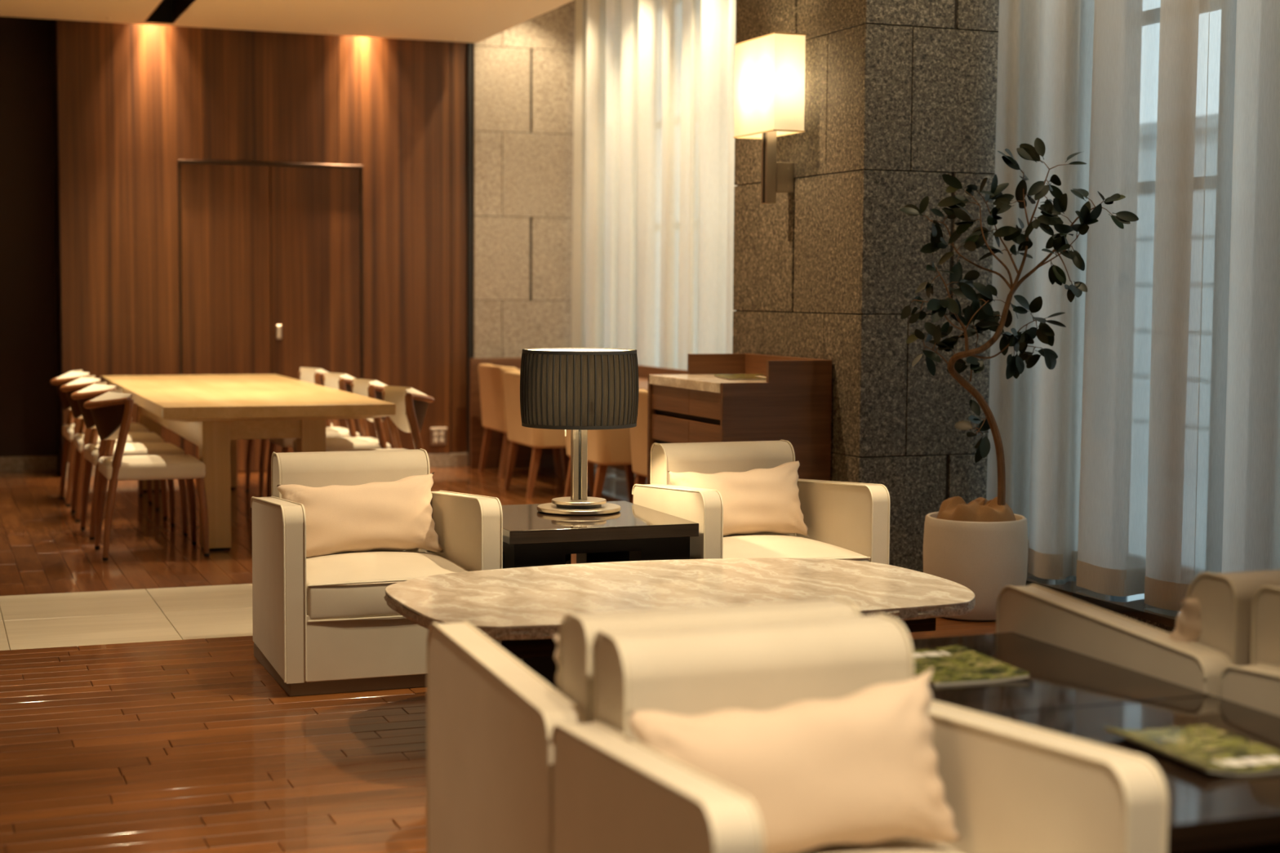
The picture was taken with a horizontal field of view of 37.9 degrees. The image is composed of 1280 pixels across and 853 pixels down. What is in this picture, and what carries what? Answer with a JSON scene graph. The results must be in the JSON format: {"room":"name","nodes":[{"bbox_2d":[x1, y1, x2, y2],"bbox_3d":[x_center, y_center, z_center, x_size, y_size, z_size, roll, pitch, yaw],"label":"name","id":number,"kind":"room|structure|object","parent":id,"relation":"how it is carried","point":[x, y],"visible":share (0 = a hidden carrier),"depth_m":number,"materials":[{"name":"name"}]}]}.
{"room":"hotel lounge","nodes":[
{"label":"hotel lounge","id":0,"kind":"room"},
{"bbox_2d":[0,16,466,474],"bbox_3d":[-5.055,-1.453,12.466,7.920,3.600,0.764,-1,4,-21],"label":"wall","id":1,"kind":"structure","parent":0,"point":[135,100],"depth_m":12.95,"materials":[{"name":"brown"}]},
{"bbox_2d":[0,455,57,471],"bbox_3d":[-6.465,0.306,12.236,5.055,0.105,0.028,-1,4,-21],"label":"baseboard","id":2,"kind":"structure","parent":1,"relation":"attached to","point":[45,463],"depth_m":13.06,"materials":[{"name":"stone"}]},
{"bbox_2d":[66,453,467,477],"bbox_3d":[-2.578,0.271,13.149,2.832,0.098,0.036,-1,4,-21],"label":"baseboard","id":3,"kind":"structure","parent":1,"relation":"attached to","point":[450,460],"depth_m":13.58,"materials":[{"name":"stone"}]},
{"bbox_2d":[177,159,363,471],"bbox_3d":[-2.574,-0.759,13.071,1.282,2.163,0.048,-1,4,-21],"label":"door","id":4,"kind":"structure","parent":1,"relation":"in","point":[312,223],"depth_m":13.04,"materials":[{"name":"brown wood"}]},
{"bbox_2d":[430,427,447,444],"bbox_3d":[-1.460,0.071,13.539,0.120,0.128,0.020,-1,4,-21],"label":"wall outlet","id":5,"kind":"object","parent":1,"relation":"attached to","point":[438,435],"visible":1,"depth_m":13.54,"materials":[{"name":"beige plastic"}]},
{"bbox_2d":[433,431,437,435],"bbox_3d":[-1.481,0.052,13.526,0.032,0.036,0.006,-1,4,-21],"label":"socket","id":6,"kind":"object","parent":5,"relation":"attached to","point":[435,433],"depth_m":13.52,"materials":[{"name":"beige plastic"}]},
{"bbox_2d":[433,437,437,442],"bbox_3d":[-1.482,0.098,13.530,0.032,0.036,0.006,-1,4,-21],"label":"socket","id":7,"kind":"object","parent":5,"relation":"attached to","point":[435,439],"depth_m":13.53,"materials":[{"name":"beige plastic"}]},
{"bbox_2d":[440,431,444,435],"bbox_3d":[-1.438,0.051,13.543,0.032,0.036,0.006,-1,4,-21],"label":"socket","id":8,"kind":"object","parent":5,"relation":"attached to","point":[442,433],"depth_m":13.54,"materials":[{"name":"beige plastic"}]},
{"bbox_2d":[440,437,444,442],"bbox_3d":[-1.439,0.097,13.546,0.032,0.036,0.006,-1,4,-21],"label":"socket","id":9,"kind":"object","parent":5,"relation":"attached to","point":[442,439],"depth_m":13.54,"materials":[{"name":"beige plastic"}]},
{"bbox_2d":[466,42,472,466],"bbox_3d":[-1.235,-1.503,13.527,0.030,3.600,0.046,-1,4,-21],"label":"trim","id":10,"kind":"structure","parent":1,"relation":"attached to","point":[469,45],"depth_m":13.51,"materials":[{"name":"black"}]},
{"bbox_2d":[0,0,573,43],"bbox_3d":[-1.889,-2.366,4.131,7.915,0.578,16.575,-1,4,-21],"label":"ceiling","id":11,"kind":"structure","parent":0,"point":[474,21],"depth_m":11.96,"materials":[{"name":"beige paint"}]},
{"bbox_2d":[144,0,195,23],"bbox_3d":[-2.771,-2.682,11.299,0.211,0.174,2.300,-1,4,-21],"label":"ceiling light slot","id":12,"kind":"object","parent":11,"relation":"attached to","point":[167,11],"visible":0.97,"depth_m":12.36,"materials":[{"name":"black metal"}]},
{"bbox_2d":[0,466,995,852],"bbox_3d":[-1.552,0.951,5.166,9.155,0.101,17.800,-1,4,-21],"label":"floor","id":13,"kind":"structure","parent":0,"point":[187,745],"depth_m":5.70,"materials":[{"name":"brown"}]},
{"bbox_2d":[49,369,152,506],"bbox_3d":[-3.261,0.058,11.250,0.557,0.786,0.498,-1,4,-22],"label":"dining chair","id":14,"kind":"object","parent":13,"relation":"on","point":[70,429],"visible":0.56,"depth_m":11.10,"materials":[{"name":"brown wood"}]},
{"bbox_2d":[59,375,167,521],"bbox_3d":[-2.976,0.112,10.517,0.557,0.786,0.498,-1,4,-20],"label":"dining chair","id":15,"kind":"object","parent":13,"relation":"on","point":[82,438],"visible":0.6,"depth_m":10.37,"materials":[{"name":"brown wood"}]},
{"bbox_2d":[70,382,188,539],"bbox_3d":[-2.694,0.167,9.790,0.558,0.786,0.498,-1,4,-22],"label":"dining chair","id":16,"kind":"object","parent":13,"relation":"on","point":[93,451],"visible":0.68,"depth_m":9.66,"materials":[{"name":"brown wood"}]},
{"bbox_2d":[83,389,208,560],"bbox_3d":[-2.411,0.221,9.061,0.557,0.786,0.498,-1,4,-21],"label":"dining chair","id":17,"kind":"object","parent":13,"relation":"on","point":[112,411],"visible":1,"depth_m":8.88,"materials":[{"name":"brown wood"}]},
{"bbox_2d":[100,373,395,551],"bbox_3d":[-2.340,0.141,10.628,1.120,0.722,3.390,-1,4,-21],"label":"dining table","id":18,"kind":"object","parent":13,"relation":"on","point":[211,412],"visible":0.71,"depth_m":9.24,"materials":[{"name":"brown wood"}]},
{"bbox_2d":[245,367,333,497],"bbox_3d":[-2.167,0.029,11.756,0.558,0.786,0.498,-1,4,-22],"label":"dining chair","id":19,"kind":"object","parent":13,"relation":"on","point":[313,375],"visible":0.25,"depth_m":11.70,"materials":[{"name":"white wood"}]},
{"bbox_2d":[266,372,359,497],"bbox_3d":[-1.895,0.082,11.037,0.557,0.786,0.498,-1,4,-21],"label":"dining chair","id":20,"kind":"object","parent":13,"relation":"on","point":[340,381],"visible":0.37,"depth_m":10.93,"materials":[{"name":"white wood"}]},
{"bbox_2d":[293,378,391,452],"bbox_3d":[-1.612,0.138,10.290,0.557,0.786,0.498,-1,4,-20],"label":"dining chair","id":21,"kind":"object","parent":13,"relation":"on","point":[373,388],"visible":0.43,"depth_m":10.13,"materials":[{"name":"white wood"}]},
{"bbox_2d":[250,448,502,696],"bbox_3d":[-0.914,0.464,6.306,0.714,0.717,0.755,-1,4,-21],"label":"armchair","id":22,"kind":"object","parent":13,"relation":"on","point":[322,624],"visible":0.76,"depth_m":6.01,"materials":[{"name":"beige fabric"}]},
{"bbox_2d":[276,471,443,558],"bbox_3d":[-0.956,0.317,6.391,0.563,0.304,0.169,-1,4,-16],"label":"lumbar pillow","id":23,"kind":"object","parent":22,"relation":"on","point":[397,515],"visible":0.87,"depth_m":6.34,"materials":[{"name":"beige fabric"}]},
{"bbox_2d":[306,551,469,619],"bbox_3d":[-0.889,0.511,6.245,0.568,0.160,0.614,-1,4,-21],"label":"seat cushion","id":24,"kind":"object","parent":22,"relation":"on","point":[343,585],"depth_m":5.97,"materials":[{"name":"beige fabric"}]},
{"bbox_2d":[325,385,434,451],"bbox_3d":[-1.323,0.195,9.526,0.557,0.786,0.498,-1,4,-22],"label":"dining chair","id":25,"kind":"object","parent":13,"relation":"on","point":[411,404],"visible":0.38,"depth_m":9.54,"materials":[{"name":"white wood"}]},
{"bbox_2d":[477,364,561,478],"bbox_3d":[-0.845,-0.046,13.062,0.452,0.765,0.660,-1,4,-21],"label":"tub chair","id":26,"kind":"object","parent":13,"relation":"on","point":[491,376],"visible":0.3,"depth_m":12.92,"materials":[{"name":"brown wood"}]},
{"bbox_2d":[502,371,595,497],"bbox_3d":[-0.581,0.041,11.873,0.452,0.765,0.660,-1,4,-21],"label":"tub chair","id":27,"kind":"object","parent":13,"relation":"on","point":[538,439],"visible":0.46,"depth_m":11.76,"materials":[{"name":"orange leather"}]},
{"bbox_2d":[564,554,571,564],"bbox_3d":[-0.304,0.601,6.618,0.124,0.406,0.090,-1,4,-21],"label":"post","id":28,"kind":"object","parent":13,"relation":"on","point":[567,557],"visible":0.13,"depth_m":6.60,"materials":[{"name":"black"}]},
{"bbox_2d":[470,357,687,474],"bbox_3d":[-0.027,0.064,11.371,0.750,0.800,4.750,-1,4,-21],"label":"wall","id":29,"kind":"structure","parent":13,"relation":"on","point":[523,458],"depth_m":13.46,"materials":[{"name":"brown wood"}]},
{"bbox_2d":[564,427,634,502],"bbox_3d":[-0.154,0.124,10.763,0.452,0.765,0.660,-1,4,-21],"label":"tub chair","id":30,"kind":"object","parent":13,"relation":"on","point":[606,447],"visible":0.4,"depth_m":10.45,"materials":[{"name":"brown wood"}]},
{"bbox_2d":[501,501,698,568],"bbox_3d":[-0.242,0.559,6.558,0.670,0.500,0.720,-1,4,-21],"label":"side table","id":31,"kind":"object","parent":13,"relation":"on","point":[531,537],"visible":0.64,"depth_m":6.27,"materials":[{"name":"black"}]},
{"bbox_2d":[520,347,638,515],"bbox_3d":[-0.216,0.015,6.629,0.421,0.576,0.421,3,5,34],"label":"table lamp","id":32,"kind":"object","parent":31,"relation":"on","point":[580,390],"visible":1,"depth_m":6.46,"materials":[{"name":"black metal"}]},
{"bbox_2d":[629,389,648,503],"bbox_3d":[0.236,0.200,9.748,0.452,0.765,0.660,-1,4,-21],"label":"tub chair","id":33,"kind":"object","parent":13,"relation":"on","point":[638,434],"visible":0.1,"depth_m":9.78,"materials":[{"name":"brown wood"}]},
{"bbox_2d":[426,597,861,852],"bbox_3d":[0.022,0.661,3.656,0.714,0.717,0.755,-1,4,-21],"label":"armchair","id":34,"kind":"object","parent":13,"relation":"on","point":[491,719],"visible":0.4,"depth_m":3.42,"materials":[{"name":"beige fabric"}]},
{"bbox_2d":[551,632,558,686],"bbox_3d":[0.061,0.514,3.528,0.524,0.298,0.170,-2,5,-27],"label":"lumbar pillow","id":35,"kind":"object","parent":34,"relation":"on","point":[555,636],"visible":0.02,"depth_m":3.40,"materials":[{"name":"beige fabric"}]},
{"bbox_2d":[383,558,975,689],"bbox_3d":[0.110,0.680,5.605,1.707,0.400,1.104,-1,4,-21],"label":"coffee table","id":36,"kind":"object","parent":13,"relation":"on","point":[519,609],"visible":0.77,"depth_m":5.49,"materials":[{"name":"stone"}]},
{"bbox_2d":[647,353,831,484],"bbox_3d":[0.434,0.178,8.502,0.522,0.990,0.886,-1,4,-21],"label":"cabinet","id":37,"kind":"object","parent":13,"relation":"on","point":[793,403],"visible":0.5,"depth_m":8.14,"materials":[{"name":"brown wood"}]},
{"bbox_2d":[648,373,766,393],"bbox_3d":[0.423,-0.197,8.470,0.492,0.043,0.835,-1,4,-21],"label":"countertop","id":38,"kind":"structure","parent":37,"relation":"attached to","point":[665,383],"depth_m":8.30,"materials":[{"name":"stone"}]},
{"bbox_2d":[712,373,766,379],"bbox_3d":[0.477,-0.225,8.456,0.230,0.012,0.300,0,4,-11],"label":"magazine","id":39,"kind":"object","parent":37,"relation":"on","point":[727,376],"visible":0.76,"depth_m":8.47,"materials":[{"name":"beige paper"}]},
{"bbox_2d":[631,439,890,564],"bbox_3d":[0.417,0.436,6.814,0.714,0.717,0.755,-1,4,-21],"label":"armchair","id":40,"kind":"object","parent":13,"relation":"on","point":[843,520],"visible":0.39,"depth_m":6.73,"materials":[{"name":"beige fabric"}]},
{"bbox_2d":[666,461,808,537],"bbox_3d":[0.363,0.286,6.898,0.536,0.303,0.170,-1,4,-16],"label":"lumbar pillow","id":41,"kind":"object","parent":40,"relation":"on","point":[757,500],"visible":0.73,"depth_m":6.85,"materials":[{"name":"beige fabric"}]},
{"bbox_2d":[722,534,869,561],"bbox_3d":[0.441,0.483,6.754,0.568,0.160,0.614,-1,4,-21],"label":"seat cushion","id":42,"kind":"object","parent":40,"relation":"on","point":[842,547],"depth_m":6.62,"materials":[{"name":"beige fabric"}]},
{"bbox_2d":[551,613,1168,852],"bbox_3d":[0.297,0.715,2.924,0.714,0.717,0.755,-1,4,-21],"label":"armchair","id":43,"kind":"object","parent":13,"relation":"on","point":[1010,786],"visible":0.76,"depth_m":3.01,"materials":[{"name":"beige fabric"}]},
{"bbox_2d":[627,667,964,852],"bbox_3d":[0.255,0.564,2.999,0.555,0.312,0.169,-1,4,-17],"label":"lumbar pillow","id":44,"kind":"object","parent":43,"relation":"on","point":[859,768],"visible":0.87,"depth_m":2.95,"materials":[{"name":"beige fabric"}]},
{"bbox_2d":[803,838,960,852],"bbox_3d":[0.322,0.763,2.863,0.568,0.160,0.614,-1,4,-21],"label":"seat cushion","id":45,"kind":"object","parent":43,"relation":"on","point":[898,845],"depth_m":3.03,"materials":[{"name":"beige fabric"}]},
{"bbox_2d":[899,137,1138,621],"bbox_3d":[1.465,-0.185,7.340,0.960,1.895,0.490,2,5,25],"label":"potted ficus","id":46,"kind":"object","parent":13,"relation":"on","point":[980,545],"visible":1,"depth_m":7.32,"materials":[{"name":"ceramic"}]},
{"bbox_2d":[923,511,1027,621],"bbox_3d":[1.340,0.556,7.460,0.414,0.398,0.414,-1,4,-21],"label":"pot","id":47,"kind":"object","parent":46,"relation":"attached to","point":[984,553],"depth_m":7.28,"materials":[{"name":"beige ceramic"}]},
{"bbox_2d":[911,631,1211,715],"bbox_3d":[0.679,0.757,3.892,0.670,0.500,0.720,-1,4,-21],"label":"side table","id":48,"kind":"object","parent":13,"relation":"on","point":[1060,677],"visible":0.3,"depth_m":3.75,"materials":[{"name":"black"}]},
{"bbox_2d":[913,644,1030,685],"bbox_3d":[0.642,0.498,3.905,0.215,0.013,0.320,-1,4,-17],"label":"magazine","id":49,"kind":"object","parent":48,"relation":"on","point":[957,664],"visible":0.73,"depth_m":3.86,"materials":[{"name":"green paper"}]},
{"bbox_2d":[913,651,951,657],"bbox_3d":[0.611,0.489,4.005,0.153,0.001,0.042,-1,4,-17],"label":"print","id":50,"kind":"object","parent":49,"relation":"on","point":[916,654],"depth_m":4.01,"materials":[{"name":"white"}]},
{"bbox_2d":[990,695,1279,852],"bbox_3d":[0.939,0.808,3.216,0.670,0.500,0.720,-1,4,-21],"label":"side table","id":51,"kind":"object","parent":13,"relation":"on","point":[1209,812],"visible":0.39,"depth_m":3.05,"materials":[{"name":"black"}]},
{"bbox_2d":[1103,724,1279,774],"bbox_3d":[0.970,0.548,3.192,0.215,0.019,0.300,-1,4,-19],"label":"magazine","id":52,"kind":"object","parent":51,"relation":"on","point":[1206,748],"visible":1,"depth_m":3.18,"materials":[{"name":"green paper"}]},
{"bbox_2d":[1212,755,1279,766],"bbox_3d":[1.003,0.557,3.099,0.153,0.002,0.039,-1,4,-19],"label":"print","id":53,"kind":"object","parent":52,"relation":"on","point":[1237,761],"depth_m":3.10,"materials":[{"name":"white"}]},
{"bbox_2d":[995,569,1279,697],"bbox_3d":[1.303,0.631,4.191,0.714,0.717,0.755,-1,4,-21],"label":"armchair","id":54,"kind":"object","parent":13,"relation":"on","point":[1225,600],"visible":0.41,"depth_m":3.87,"materials":[{"name":"beige fabric"}]},
{"bbox_2d":[1168,597,1201,643],"bbox_3d":[1.307,0.495,3.996,0.543,0.310,0.172,-2,5,-29],"label":"lumbar pillow","id":55,"kind":"object","parent":54,"relation":"on","point":[1188,628],"visible":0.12,"depth_m":3.84,"materials":[{"name":"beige fabric"}]},
{"bbox_2d":[1218,585,1279,716],"bbox_3d":[1.587,0.686,3.454,0.714,0.717,0.755,-1,4,-21],"label":"armchair","id":56,"kind":"object","parent":13,"relation":"on","point":[1256,686],"visible":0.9,"depth_m":3.63,"materials":[{"name":"beige fabric"}]},
{"bbox_2d":[472,0,575,358],"bbox_3d":[-0.714,-1.528,13.921,1.230,3.600,0.420,-1,4,-21],"label":"stone wall","id":57,"kind":"structure","parent":0,"point":[523,73],"depth_m":13.63,"materials":[{"name":"grey"}]},
{"bbox_2d":[732,0,999,572],"bbox_3d":[1.239,-1.139,8.697,1.150,3.600,1.350,-1,4,-21],"label":"wall pillar","id":58,"kind":"structure","parent":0,"point":[900,95],"depth_m":8.04,"materials":[{"name":"grey stone"}]},
{"bbox_2d":[733,31,806,204],"bbox_3d":[0.601,-1.383,8.469,0.192,0.738,0.438,-1,4,-21],"label":"wall sconce","id":59,"kind":"object","parent":58,"relation":"attached to","point":[770,68],"visible":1,"depth_m":8.35,"materials":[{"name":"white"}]},
{"bbox_2d":[1097,606,1175,633],"bbox_3d":[3.631,1.033,3.329,0.600,0.070,10.660,-1,4,-21],"label":"sill","id":60,"kind":"structure","parent":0,"point":[1169,629],"depth_m":6.97,"materials":[{"name":"stone"}]},
{"bbox_2d":[1025,567,1179,627],"bbox_3d":[3.625,0.984,3.322,0.615,0.030,10.658,-1,4,-21],"label":"ledge","id":61,"kind":"object","parent":60,"relation":"on","point":[1135,606],"visible":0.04,"depth_m":7.26,"materials":[{"name":"black stone"}]},
{"bbox_3d":[-1.430,-2.780,4.988,9.600,0.130,18.100,-1,4,-21],"label":"ceiling","id":62,"kind":"structure","parent":0,"visible":0},
{"bbox_2d":[571,0,737,481],"bbox_3d":[0.383,-1.354,11.606,0.226,3.561,4.671,-1,4,-21],"label":"sheer curtain","id":63,"kind":"object","parent":62,"relation":"hanging from","point":[654,141],"visible":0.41,"depth_m":12.31,"materials":[{"name":"white fabric"}]},
{"bbox_2d":[986,0,1279,611],"bbox_3d":[2.568,-0.949,5.549,0.216,3.469,5.470,-1,4,-21],"label":"sheer curtain","id":64,"kind":"object","parent":62,"relation":"hanging from","point":[1146,461],"visible":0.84,"depth_m":7.15,"materials":[{"name":"white fabric"}]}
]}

